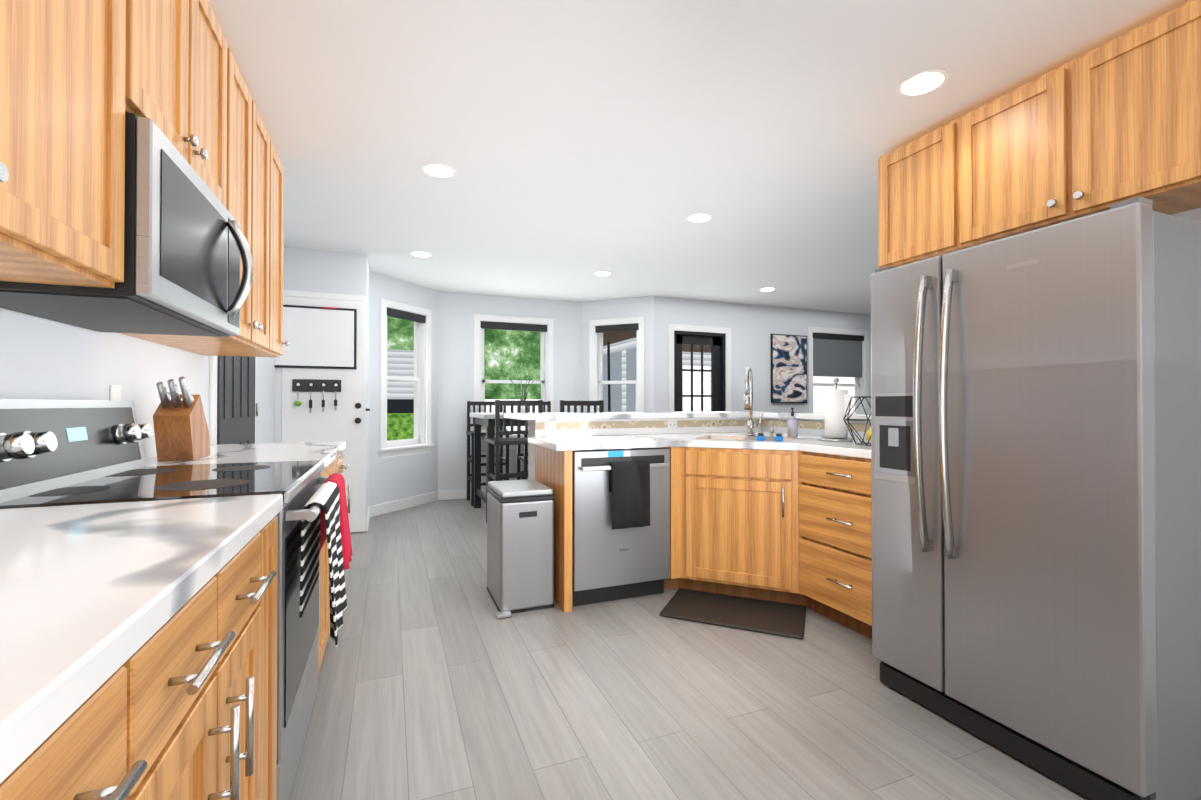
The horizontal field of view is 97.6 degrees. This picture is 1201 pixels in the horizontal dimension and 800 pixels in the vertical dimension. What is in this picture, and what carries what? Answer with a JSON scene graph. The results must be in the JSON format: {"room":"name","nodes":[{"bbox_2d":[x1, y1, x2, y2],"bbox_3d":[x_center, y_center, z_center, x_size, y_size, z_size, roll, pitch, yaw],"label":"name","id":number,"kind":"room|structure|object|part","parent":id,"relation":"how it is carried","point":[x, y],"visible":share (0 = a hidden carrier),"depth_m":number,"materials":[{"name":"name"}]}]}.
{"room":"kitchen","nodes":[
{"label":"kitchen","id":0,"kind":"room"},
{"bbox_2d":[0,247,870,532],"bbox_3d":[2.430,-0.073,3.558,9.250,2.470,8.450,0,0,-22],"label":"wall","id":1,"kind":"structure","parent":0,"point":[44,358],"depth_m":6.02,"materials":[{"name":"white paint"}]},
{"bbox_2d":[0,0,125,287],"bbox_3d":[-1.006,-0.769,0.592,0.358,1.045,1.066,0,0,-22],"label":"upper cabinet","id":2,"kind":"object","parent":1,"relation":"attached to","point":[62,131],"visible":1,"depth_m":0.91,"materials":[{"name":"brown wood"}]},
{"bbox_2d":[110,385,120,400],"bbox_3d":[-1.698,0.008,1.840,0.006,0.120,0.070,0,0,-22],"label":"outlet","id":3,"kind":"object","parent":1,"relation":"attached to","point":[115,392],"visible":0.42,"depth_m":1.83,"materials":[{"name":"white plastic"}]},
{"bbox_2d":[125,0,226,207],"bbox_3d":[-1.332,-0.970,1.450,0.388,0.630,0.758,0,0,-22],"label":"upper cabinet","id":4,"kind":"object","parent":1,"relation":"attached to","point":[176,75],"visible":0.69,"depth_m":1.46,"materials":[{"name":"brown wood"}]},
{"bbox_2d":[0,112,253,336],"bbox_3d":[-1.291,-0.428,1.463,0.475,0.410,0.748,0,0,-22],"label":"microwave","id":5,"kind":"object","parent":4,"relation":"attached to","point":[186,246],"visible":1,"depth_m":1.31,"materials":[{"name":"silver metal"}]},
{"bbox_2d":[120,47,288,357],"bbox_3d":[-1.671,-0.756,2.295,0.388,1.045,1.057,0,0,-22],"label":"upper cabinet","id":6,"kind":"object","parent":1,"relation":"attached to","point":[255,191],"visible":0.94,"depth_m":2.29,"materials":[{"name":"brown wood"}]},
{"bbox_2d":[209,356,257,444],"bbox_3d":[-2.243,0.099,3.253,0.044,2.120,0.960,0,0,-22],"label":"door","id":7,"kind":"structure","parent":1,"relation":"in","point":[233,409],"depth_m":3.11,"materials":[{"name":"paint"}]},
{"bbox_2d":[275,290,369,532],"bbox_3d":[-2.380,0.119,4.515,0.730,2.100,0.094,0,0,-22],"label":"door","id":8,"kind":"structure","parent":1,"relation":"in","point":[345,420],"depth_m":4.57,"materials":[{"name":"white paint"}]},
{"bbox_2d":[274,305,356,368],"bbox_3d":[-2.441,-0.536,4.497,0.640,0.530,0.031,0,0,-22],"label":"whiteboard","id":9,"kind":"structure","parent":8,"relation":"attached to","point":[321,337],"depth_m":4.50,"materials":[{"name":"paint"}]},
{"bbox_2d":[292,379,340,412],"bbox_3d":[-2.420,-0.033,4.481,0.370,0.285,0.069,0,0,-22],"label":"key rack","id":10,"kind":"object","parent":8,"relation":"hanging from","point":[308,385],"visible":0.94,"depth_m":4.49,"materials":[{"name":"black metal"}]},
{"bbox_2d":[378,298,433,457],"bbox_3d":[-2.125,-0.223,5.741,0.630,1.645,0.630,0,0,-22],"label":"window","id":11,"kind":"structure","parent":1,"relation":"in","point":[422,323],"depth_m":5.92,"materials":[{"name":"white paint"}]},
{"bbox_2d":[366,488,485,530],"bbox_3d":[1.312,1.129,6.343,8.950,0.110,2.130,0,0,-22],"label":"baseboard","id":12,"kind":"structure","parent":1,"relation":"attached to","point":[388,507],"depth_m":5.83,"materials":[{"name":"white wood"}]},
{"bbox_2d":[474,314,553,449],"bbox_3d":[-1.088,-0.216,6.594,1.040,1.645,0.200,0,0,-22],"label":"window","id":13,"kind":"structure","parent":1,"relation":"in","point":[545,326],"depth_m":6.56,"materials":[{"name":"white paint"}]},
{"bbox_2d":[589,316,644,411],"bbox_3d":[0.209,-0.216,6.685,0.630,1.645,0.630,0,0,-22],"label":"window","id":14,"kind":"structure","parent":1,"relation":"in","point":[598,327],"depth_m":6.72,"materials":[{"name":"white paint"}]},
{"bbox_2d":[668,324,730,411],"bbox_3d":[1.252,0.119,6.783,0.930,2.133,0.162,0,0,-22],"label":"glazed door","id":15,"kind":"structure","parent":1,"relation":"in","point":[716,339],"depth_m":6.79,"materials":[{"name":"paint"}]},
{"bbox_2d":[771,334,806,402],"bbox_3d":[2.604,-0.429,7.247,0.610,0.940,0.030,0,0,-22],"label":"picture frame","id":16,"kind":"object","parent":1,"relation":"attached to","point":[788,368],"visible":0.93,"depth_m":7.22,"materials":[{"name":"black paint"}]},
{"bbox_2d":[808,326,868,413],"bbox_3d":[3.429,-0.208,7.647,1.190,1.645,0.200,0,0,-22],"label":"window","id":17,"kind":"structure","parent":1,"relation":"in","point":[840,353],"depth_m":7.62,"materials":[{"name":"white paint"}]},
{"bbox_2d":[528,417,759,479],"bbox_3d":[0.437,0.649,3.891,1.940,1.030,0.180,0,0,-22],"label":"wall","id":18,"kind":"structure","parent":0,"point":[531,447],"depth_m":3.56,"materials":[{"name":"white paint"}]},
{"bbox_2d":[504,411,870,419],"bbox_3d":[0.663,0.241,3.424,2.230,0.300,1.820,0,0,-22],"label":"raised bar","id":19,"kind":"object","parent":18,"relation":"on","point":[624,415],"visible":0.56,"depth_m":3.66,"materials":[{"name":"white stone"}]},
{"bbox_2d":[535,418,870,436],"bbox_3d":[0.662,0.184,3.171,1.817,0.108,1.329,0,0,-22],"label":"tile band","id":20,"kind":"object","parent":18,"relation":"attached to","point":[618,426],"visible":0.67,"depth_m":3.71,"materials":[{"name":"beige tile"}]},
{"bbox_2d":[544,421,555,430],"bbox_3d":[-0.332,0.174,3.474,0.080,0.065,0.007,0,0,-22],"label":"outlet","id":21,"kind":"object","parent":20,"relation":"attached to","point":[551,425],"depth_m":3.47,"materials":[{"name":"white plastic"}]},
{"bbox_2d":[667,420,676,428],"bbox_3d":[0.522,0.176,3.816,0.080,0.065,0.007,0,0,-22],"label":"outlet","id":22,"kind":"object","parent":20,"relation":"attached to","point":[671,424],"depth_m":3.81,"materials":[{"name":"white plastic"}]},
{"bbox_2d":[208,0,1190,314],"bbox_3d":[2.403,-1.338,3.637,9.550,0.060,8.900,0,0,-22],"label":"ceiling","id":23,"kind":"structure","parent":0,"point":[574,144],"depth_m":2.49,"materials":[{"name":"white paint"}]},
{"bbox_2d":[410,251,432,256],"bbox_3d":[-1.595,-1.297,4.677,0.189,0.003,0.189,0,-1,44],"label":"disc","id":24,"kind":"object","parent":23,"relation":"attached to","point":[415,253],"depth_m":4.68,"materials":[{"name":"white plastic"}]},
{"bbox_2d":[421,163,455,177],"bbox_3d":[-0.926,-1.310,3.005,0.189,0.003,0.189,0,-1,44],"label":"disc","id":25,"kind":"object","parent":23,"relation":"attached to","point":[437,170],"depth_m":3.00,"materials":[{"name":"white plastic"}]},
{"bbox_2d":[593,271,611,275],"bbox_3d":[0.021,-1.291,5.377,0.189,0.003,0.189,0,-1,-28],"label":"disc","id":26,"kind":"object","parent":23,"relation":"attached to","point":[601,273],"depth_m":5.36,"materials":[{"name":"white plastic"}]},
{"bbox_2d":[686,213,712,222],"bbox_3d":[0.708,-1.304,3.767,0.189,0.003,0.189,0,-1,-31],"label":"recessed light","id":27,"kind":"object","parent":23,"relation":"attached to","point":[698,217],"depth_m":3.75,"materials":[{"name":"white plastic"}]},
{"bbox_2d":[759,288,775,290],"bbox_3d":[1.945,-1.286,6.114,0.189,0.003,0.189,0,-1,-28],"label":"disc","id":28,"kind":"object","parent":23,"relation":"attached to","point":[763,289],"depth_m":6.10,"materials":[{"name":"white plastic"}]},
{"bbox_2d":[896,69,948,96],"bbox_3d":[1.340,-1.317,2.189,0.189,0.003,0.189,0,-1,-31],"label":"recessed light","id":29,"kind":"object","parent":23,"relation":"attached to","point":[921,83],"depth_m":2.18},
{"bbox_2d":[289,498,1200,799],"bbox_3d":[2.403,1.192,3.617,9.550,0.060,8.900,0,0,-22],"label":"floor","id":30,"kind":"structure","parent":0,"point":[437,680],"depth_m":1.96,"materials":[{"name":"plastic"}]},
{"bbox_2d":[0,610,175,799],"bbox_3d":[-0.671,0.695,0.140,0.643,0.878,0.728,0,0,-22],"label":"base cabinet","id":31,"kind":"object","parent":30,"relation":"on","point":[138,650],"depth_m":0.51,"materials":[{"name":"brown wood"}]},
{"bbox_2d":[0,399,327,799],"bbox_3d":[-1.167,0.573,1.504,0.708,1.145,0.756,0,0,-22],"label":"range","id":32,"kind":"object","parent":30,"relation":"on","point":[65,452],"visible":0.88,"depth_m":1.38,"materials":[{"name":"metal"}]},
{"bbox_2d":[299,481,346,646],"bbox_3d":[-0.798,0.456,1.535,0.092,0.389,0.361,0,0,-22],"label":"striped towel","id":33,"kind":"object","parent":32,"relation":"hanging from","point":[326,495],"visible":0.98,"depth_m":1.48,"materials":[{"name":"black fabric"}]},
{"bbox_2d":[320,473,352,569],"bbox_3d":[-0.911,0.413,1.818,0.092,0.299,0.216,0,0,-22],"label":"towel","id":34,"kind":"object","parent":32,"relation":"hanging from","point":[338,479],"visible":0.85,"depth_m":1.77,"materials":[{"name":"red fabric"}]},
{"bbox_2d":[176,510,279,799],"bbox_3d":[-0.894,0.700,0.697,0.643,0.878,0.728,0,0,-22],"label":"base cabinet","id":35,"kind":"object","parent":30,"relation":"on","point":[226,628],"depth_m":0.86,"materials":[{"name":"brown wood"}]},
{"bbox_2d":[0,494,282,773],"bbox_3d":[-0.487,0.231,-0.307,0.655,0.040,3.107,0,0,-22],"label":"countertop","id":36,"kind":"structure","parent":35,"relation":"on","point":[80,585],"depth_m":0.64,"materials":[{"name":"white stone"}]},
{"bbox_2d":[145,441,349,674],"bbox_3d":[-1.544,0.692,2.372,0.683,0.920,1.128,0,0,-22],"label":"base cabinet","id":37,"kind":"object","parent":30,"relation":"on","point":[330,454],"visible":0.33,"depth_m":2.24,"materials":[{"name":"white stone"}]},
{"bbox_2d":[145,441,345,466],"bbox_3d":[-1.557,0.252,2.370,0.655,0.040,1.127,0,0,-22],"label":"countertop","id":38,"kind":"structure","parent":37,"relation":"on","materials":[{"name":"white stone"}]},
{"bbox_2d":[153,376,209,460],"bbox_3d":[-1.618,0.071,2.032,0.110,0.315,0.272,0,0,-22],"label":"knife block","id":39,"kind":"object","parent":38,"relation":"on","point":[181,431],"visible":1,"depth_m":1.96,"materials":[{"name":"brown wood"}]},
{"bbox_2d":[276,506,282,799],"bbox_3d":[-1.025,0.703,1.024,0.643,0.878,0.232,0,0,-22],"label":"base cabinet","id":40,"kind":"object","parent":30,"relation":"on","point":[281,507],"depth_m":1.24,"materials":[{"name":"brown wood"}]},
{"bbox_2d":[466,401,509,505],"bbox_3d":[-1.310,0.597,6.103,0.440,1.170,0.425,0,0,-22],"label":"chair","id":41,"kind":"object","parent":30,"relation":"on","point":[469,433],"visible":0.6,"depth_m":6.19,"materials":[{"name":"black paint"}]},
{"bbox_2d":[486,400,542,481],"bbox_3d":[-0.784,0.587,4.789,0.440,1.170,0.425,0,0,-22],"label":"chair","id":42,"kind":"object","parent":30,"relation":"on","point":[497,441],"visible":0.38,"depth_m":4.59,"materials":[{"name":"black paint"}]},
{"bbox_2d":[470,412,559,522],"bbox_3d":[-0.703,0.658,5.583,1.220,1.040,0.950,0,0,-22],"label":"dining table","id":43,"kind":"object","parent":30,"relation":"on","point":[487,420],"visible":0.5,"depth_m":5.39,"materials":[{"name":"black paint"}]},
{"bbox_2d":[509,375,534,412],"bbox_3d":[-0.873,-0.070,5.803,0.307,0.417,0.304,0,0,-22],"label":"snake plant","id":44,"kind":"object","parent":43,"relation":"on","point":[523,407],"visible":0.67,"depth_m":5.76,"materials":[{"name":"green plant"}]},
{"bbox_2d":[486,479,554,618],"bbox_3d":[-0.482,0.828,3.054,0.333,0.660,0.493,0,0,-22],"label":"step trash can","id":45,"kind":"object","parent":30,"relation":"on","point":[520,546],"visible":1,"depth_m":2.89,"materials":[{"name":"metal"}]},
{"bbox_2d":[516,401,550,479],"bbox_3d":[-0.753,0.599,6.326,0.440,1.170,0.425,0,0,-22],"label":"chair","id":46,"kind":"object","parent":30,"relation":"on","point":[525,453],"visible":0.17,"depth_m":6.41,"materials":[{"name":"black paint"}]},
{"bbox_2d":[540,447,571,610],"bbox_3d":[-0.002,0.721,3.326,0.615,0.878,0.529,0,0,-22],"label":"base cabinet","id":47,"kind":"object","parent":30,"relation":"on","point":[555,468],"depth_m":2.91,"materials":[{"name":"brown wood"}]},
{"bbox_2d":[560,400,603,411],"bbox_3d":[-0.241,0.588,5.006,0.440,1.170,0.425,0,0,-22],"label":"chair","id":48,"kind":"object","parent":30,"relation":"on","point":[588,404],"visible":0.23,"depth_m":4.82,"materials":[{"name":"black paint"}]},
{"bbox_2d":[572,447,669,605],"bbox_3d":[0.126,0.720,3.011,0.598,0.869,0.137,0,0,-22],"label":"dishwasher","id":49,"kind":"object","parent":30,"relation":"on","point":[609,563],"visible":0.92,"depth_m":2.97,"materials":[{"name":"metal"}]},
{"bbox_2d":[609,461,649,529],"bbox_3d":[0.167,0.532,2.960,0.236,0.366,0.052,0,0,-22],"label":"towel","id":50,"kind":"object","parent":49,"relation":"hanging from","point":[629,485],"visible":0.98,"depth_m":2.94,"materials":[{"name":"black fabric"}]},
{"bbox_2d":[659,588,805,638],"bbox_3d":[0.726,1.147,2.857,0.720,0.017,0.425,0,0,23],"label":"floor mat","id":51,"kind":"object","parent":30,"relation":"on","point":[767,617],"visible":0.94,"depth_m":2.81,"materials":[{"name":"rubber"}]},
{"bbox_2d":[664,463,871,638],"bbox_3d":[1.048,0.719,3.084,1.154,0.879,1.759,0,0,-22],"label":"base cabinet","id":52,"kind":"object","parent":30,"relation":"on","point":[788,520],"depth_m":2.89,"materials":[{"name":"brown wood"}]},
{"bbox_2d":[528,431,870,478],"bbox_3d":[0.718,0.257,2.959,1.867,0.040,1.759,0,0,-22],"label":"countertop","id":53,"kind":"structure","parent":52,"relation":"on","point":[718,453],"depth_m":3.00,"materials":[{"name":"white stone"}]},
{"bbox_2d":[744,367,762,435],"bbox_3d":[0.999,0.011,3.495,0.214,0.458,0.187,0,0,-22],"label":"gooseneck faucet","id":54,"kind":"object","parent":53,"relation":"on","point":[748,395],"visible":1,"depth_m":3.54,"materials":[{"name":"silver metal"}]},
{"bbox_2d":[757,433,764,440],"bbox_3d":[0.936,0.215,3.066,0.044,0.044,0.036,0,0,23],"label":"sponge holder","id":55,"kind":"object","parent":53,"relation":"on","point":[761,436],"depth_m":3.05,"materials":[{"name":"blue plastic"}]},
{"bbox_2d":[770,428,773,435],"bbox_3d":[1.137,0.213,3.485,0.023,0.055,0.024,0,0,-22],"label":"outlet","id":56,"kind":"object","parent":53,"relation":"in","point":[771,431],"visible":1,"depth_m":3.48,"materials":[{"name":"white plastic"}]},
{"bbox_2d":[775,433,782,440],"bbox_3d":[1.027,0.215,3.027,0.044,0.044,0.036,0,0,23],"label":"sponge holder","id":57,"kind":"object","parent":53,"relation":"on","point":[778,437],"depth_m":3.01,"materials":[{"name":"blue plastic"}]},
{"bbox_2d":[787,408,797,436],"bbox_3d":[1.244,0.145,3.404,0.068,0.190,0.068,0,0,-22],"label":"soap dispenser","id":58,"kind":"object","parent":53,"relation":"on","point":[792,430],"visible":1,"depth_m":3.38,"materials":[{"name":"clear plastic"}]},
{"bbox_2d":[820,378,851,441],"bbox_3d":[1.370,0.053,3.043,0.170,0.367,0.185,0,0,-22],"label":"paper towel holder","id":59,"kind":"object","parent":53,"relation":"on","point":[836,406],"visible":0.96,"depth_m":3.00,"materials":[{"name":"white paper"}]},
{"bbox_2d":[843,396,870,445],"bbox_3d":[1.412,0.107,2.723,0.300,0.252,0.287,0,0,-22],"label":"wire basket","id":60,"kind":"object","parent":53,"relation":"on","point":[868,434],"visible":0.5,"depth_m":2.74,"materials":[{"name":"silver metal"}]},
{"bbox_3d":[1.095,0.627,2.681,0.077,0.537,0.445,0,0,-22],"label":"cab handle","id":61,"kind":"part","parent":52,"relation":"part of","materials":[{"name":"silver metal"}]},
{"bbox_2d":[871,196,1200,799],"bbox_3d":[1.617,0.305,1.910,0.922,1.688,0.840,0,0,-22],"label":"refrigerator","id":62,"kind":"object","parent":30,"relation":"on","point":[1036,481],"visible":1,"depth_m":1.56,"materials":[{"name":"silver metal"}]},
{"bbox_2d":[761,208,1200,438],"bbox_3d":[2.255,-0.087,1.802,0.120,2.470,5.020,0,0,-22],"label":"wall","id":63,"kind":"structure","parent":0,"point":[1194,214],"depth_m":3.55,"materials":[{"name":"white paint"}]},
{"bbox_2d":[878,130,937,267],"bbox_3d":[1.693,-0.981,2.593,0.338,0.590,0.487,0,0,-22],"label":"upper cabinet","id":64,"kind":"object","parent":63,"relation":"attached to","point":[907,174],"depth_m":2.59,"materials":[{"name":"brown wood"}]},
{"bbox_2d":[934,0,1200,255],"bbox_3d":[1.914,-0.985,2.039,0.338,0.590,0.974,0,0,-22],"label":"upper cabinet","id":65,"kind":"object","parent":63,"relation":"attached to","point":[1102,128],"depth_m":1.94,"materials":[{"name":"brown wood"}]},
{"bbox_2d":[1194,0,1200,187],"bbox_3d":[2.226,-0.992,1.259,0.338,0.590,0.974,0,0,-22],"label":"upper cabinet","id":66,"kind":"object","parent":63,"relation":"attached to","point":[1197,3],"depth_m":1.66,"materials":[{"name":"brown wood"}]},
{"label":"outside","id":67,"kind":"structure","parent":0,"visible":0},
{"bbox_3d":[-1.177,1.437,9.803,23.000,0.050,5.750,0,0,-22],"label":"ground","id":68,"kind":"structure","parent":67,"visible":0},
{"bbox_2d":[387,399,413,412],"bbox_3d":[-6.247,0.689,8.212,8.400,1.420,0.050,0,0,-22],"label":"fence","id":69,"kind":"object","parent":68,"relation":"on","point":[400,405],"depth_m":9.28,"materials":[{"name":"black"}]},
{"bbox_2d":[387,349,413,398],"bbox_3d":[-7.245,0.226,8.489,8.750,2.350,0.100,0,0,-22],"label":"siding","id":70,"kind":"object","parent":68,"relation":"on","point":[400,363],"depth_m":9.84,"materials":[{"name":"white plastic"}]},
{"bbox_2d":[387,413,511,440],"bbox_3d":[-5.688,0.830,7.653,9.023,1.230,1.100,0,0,-22],"label":"hedge","id":71,"kind":"object","parent":68,"relation":"on","point":[400,426],"visible":0.02,"depth_m":8.15,"materials":[{"name":"green plant"}]},
{"bbox_2d":[602,331,710,411],"bbox_3d":[1.818,-0.043,8.789,3.800,2.706,3.080,0,0,-22],"label":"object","id":72,"kind":"structure","parent":68,"relation":"on","point":[619,356],"depth_m":8.62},
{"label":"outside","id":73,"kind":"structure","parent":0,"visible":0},
{"bbox_2d":[387,316,854,434],"bbox_3d":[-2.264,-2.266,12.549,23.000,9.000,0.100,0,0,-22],"label":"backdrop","id":74,"kind":"structure","parent":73,"point":[512,354],"depth_m":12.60,"materials":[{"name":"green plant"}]}
]}

